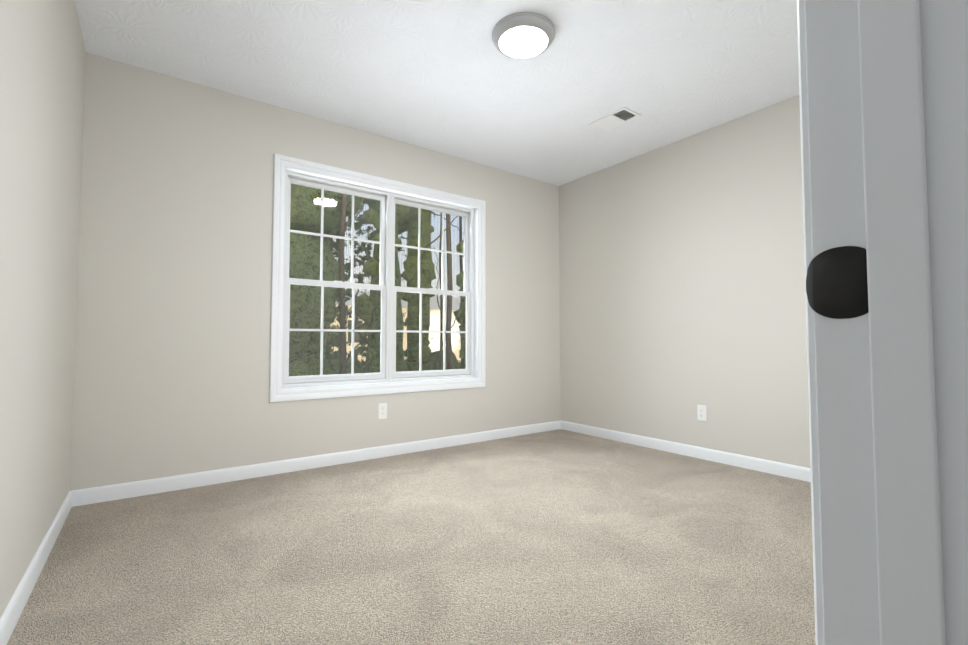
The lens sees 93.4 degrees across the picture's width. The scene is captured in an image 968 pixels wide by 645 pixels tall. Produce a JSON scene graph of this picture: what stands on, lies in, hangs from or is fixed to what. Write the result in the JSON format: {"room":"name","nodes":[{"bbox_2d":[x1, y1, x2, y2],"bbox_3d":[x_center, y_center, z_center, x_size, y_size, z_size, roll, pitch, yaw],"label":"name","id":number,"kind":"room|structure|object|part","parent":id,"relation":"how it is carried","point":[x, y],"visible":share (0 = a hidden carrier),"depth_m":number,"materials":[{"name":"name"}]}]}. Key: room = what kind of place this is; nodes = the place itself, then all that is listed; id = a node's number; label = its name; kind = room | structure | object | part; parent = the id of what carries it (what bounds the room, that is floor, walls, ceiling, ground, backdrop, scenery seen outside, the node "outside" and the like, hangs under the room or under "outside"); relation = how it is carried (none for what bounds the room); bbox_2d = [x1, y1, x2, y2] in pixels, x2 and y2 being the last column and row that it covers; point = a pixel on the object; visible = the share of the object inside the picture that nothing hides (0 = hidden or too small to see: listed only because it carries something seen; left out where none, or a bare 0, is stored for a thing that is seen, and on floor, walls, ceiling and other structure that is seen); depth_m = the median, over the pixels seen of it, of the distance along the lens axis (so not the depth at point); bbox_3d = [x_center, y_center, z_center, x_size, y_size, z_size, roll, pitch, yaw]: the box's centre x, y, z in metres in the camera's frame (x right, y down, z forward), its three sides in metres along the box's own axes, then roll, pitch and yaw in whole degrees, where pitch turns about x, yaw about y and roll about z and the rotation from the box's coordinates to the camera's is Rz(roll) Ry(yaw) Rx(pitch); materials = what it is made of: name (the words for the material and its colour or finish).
{"room":"empty bedroom","nodes":[
{"label":"empty bedroom","id":0,"kind":"room"},
{"bbox_2d":[0,0,85,618],"bbox_3d":[-0.834,-0.336,0.512,0.115,2.440,4.687,2,-3,-36],"label":"wall","id":1,"kind":"structure","parent":0,"point":[42,64],"depth_m":1.57,"materials":[{"name":"white paint"}]},
{"bbox_2d":[0,491,71,644],"bbox_3d":[-1.250,0.870,1.141,0.013,0.082,3.074,2,-3,-36],"label":"baseboard","id":2,"kind":"structure","parent":1,"relation":"attached to","point":[10,617],"depth_m":1.57,"materials":[{"name":"white wood"}]},
{"bbox_2d":[69,52,559,490],"bbox_3d":[-0.756,-0.208,3.575,3.860,2.440,0.170,2,-3,-36],"label":"wall","id":3,"kind":"structure","parent":0,"point":[172,341],"depth_m":2.82,"materials":[{"name":"white paint"}]},
{"bbox_2d":[70,420,560,506],"bbox_3d":[-0.702,0.967,3.452,3.630,0.082,0.013,2,-3,-36],"label":"baseboard","id":4,"kind":"structure","parent":3,"relation":"attached to","point":[86,496],"depth_m":2.98,"materials":[{"name":"white wood"}]},
{"bbox_2d":[269,153,485,401],"bbox_3d":[-0.735,-0.278,3.571,1.740,1.644,0.167,2,-3,-36],"label":"window","id":5,"kind":"structure","parent":3,"relation":"in","point":[276,394],"depth_m":3.52,"materials":[{"name":"white"}]},
{"bbox_3d":[-0.757,-0.282,3.600,1.540,1.434,0.073,2,-3,-36],"label":"window sash","id":6,"kind":"part","parent":5,"relation":"part of","materials":[{"name":"white plastic"}]},
{"bbox_3d":[-0.759,-0.288,3.604,1.480,1.366,0.038,2,-3,-36],"label":"glass","id":7,"kind":"part","parent":5,"relation":"part of","materials":[{"name":"clear glass"}]},
{"bbox_2d":[280,165,478,390],"bbox_3d":[-0.718,-0.284,3.547,1.616,1.510,0.076,2,-3,-36],"label":"liner","id":8,"kind":"object","parent":5,"relation":"attached to","point":[476,254],"visible":0.75,"depth_m":3.62,"materials":[{"name":"white wood"}]},
{"bbox_2d":[378,403,386,418],"bbox_3d":[-0.760,0.665,3.425,0.070,0.115,0.009,2,-3,-36],"label":"electrical outlet","id":9,"kind":"object","parent":3,"relation":"attached to","point":[382,410],"visible":1,"depth_m":3.42,"materials":[{"name":"white plastic"}]},
{"bbox_2d":[7,429,815,644],"bbox_3d":[0.627,0.982,1.633,3.860,0.100,4.857,2,-3,-36],"label":"floor","id":10,"kind":"structure","parent":0,"point":[559,537],"depth_m":1.83,"materials":[{"name":"carpet"}]},
{"bbox_2d":[74,0,798,185],"bbox_3d":[0.627,-1.566,1.739,3.860,0.120,4.857,2,-3,-36],"label":"ceiling","id":11,"kind":"structure","parent":0,"point":[445,77],"depth_m":2.60,"materials":[{"name":"white paint"}]},
{"bbox_2d":[492,12,554,58],"bbox_3d":[0.202,-1.450,2.342,0.324,0.061,0.324,2,-3,-36],"label":"ceiling light","id":12,"kind":"object","parent":11,"relation":"attached to","point":[522,35],"visible":1,"depth_m":2.28,"materials":[{"name":"white glass"}]},
{"bbox_2d":[588,107,640,131],"bbox_3d":[0.925,-1.439,3.243,0.190,0.007,0.310,2,-3,-36],"label":"ceiling vent","id":13,"kind":"object","parent":11,"relation":"in","point":[616,118],"visible":1,"depth_m":3.23,"materials":[{"name":"white metal"}]},
{"bbox_2d":[559,95,809,467],"bbox_3d":[1.751,-0.218,3.320,0.115,2.440,3.202,2,-3,-36],"label":"wall","id":14,"kind":"structure","parent":0,"point":[682,278],"depth_m":3.44,"materials":[{"name":"white paint"}]},
{"bbox_2d":[560,420,810,481],"bbox_3d":[1.669,0.960,3.274,0.013,0.082,3.074,2,-3,-36],"label":"baseboard","id":15,"kind":"structure","parent":14,"relation":"attached to","point":[776,468],"depth_m":3.37,"materials":[{"name":"white wood"}]},
{"bbox_2d":[697,405,706,420],"bbox_3d":[1.610,0.669,3.371,0.009,0.115,0.070,2,-3,-36],"label":"electrical outlet","id":16,"kind":"object","parent":14,"relation":"attached to","point":[701,412],"visible":1,"depth_m":3.37,"materials":[{"name":"white plastic"}]},
{"bbox_3d":[1.151,-0.317,0.971,3.630,2.440,0.115,2,-3,-36],"label":"wall","id":17,"kind":"structure","parent":0,"visible":0},
{"bbox_2d":[797,0,967,644],"bbox_3d":[0.043,-0.087,0.158,1.184,2.321,0.127,2,-3,-36],"label":"door frame","id":18,"kind":"structure","parent":17,"relation":"attached to","point":[887,92],"depth_m":0.35,"materials":[{"name":"white wood"}]},
{"bbox_3d":[0.301,-0.033,0.382,0.008,0.060,0.056,2,-3,-36],"label":"door jamb strike","id":19,"kind":"part","parent":18,"relation":"part of","materials":[{"name":"black metal"}]},
{"label":"outside","id":20,"kind":"structure","parent":0,"visible":0},
{"bbox_3d":[-6.914,2.995,34.221,60.000,0.200,56.743,2,-3,-36],"label":"ground","id":21,"kind":"structure","parent":20,"visible":0},
{"bbox_2d":[289,184,465,375],"bbox_3d":[-2.362,-2.369,17.384,15.094,10.881,20.535,2,-3,-36],"label":"trees","id":22,"kind":"object","parent":21,"relation":"on","point":[311,354],"depth_m":6.95,"materials":[{"name":"green plant"}]},
{"bbox_2d":[330,290,460,362],"bbox_3d":[-7.699,0.294,36.637,19.000,5.400,9.000,2,-3,-36],"label":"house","id":23,"kind":"structure","parent":21,"relation":"on","point":[435,308],"depth_m":33.42,"materials":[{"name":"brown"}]},
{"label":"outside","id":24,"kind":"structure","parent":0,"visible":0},
{"bbox_2d":[332,203,463,296],"bbox_3d":[-6.796,-16.586,51.831,70.000,40.800,0.200,2,-3,-36],"label":"sky","id":25,"kind":"structure","parent":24,"point":[404,242],"depth_m":52.17,"materials":[{"name":"white"}]}
]}

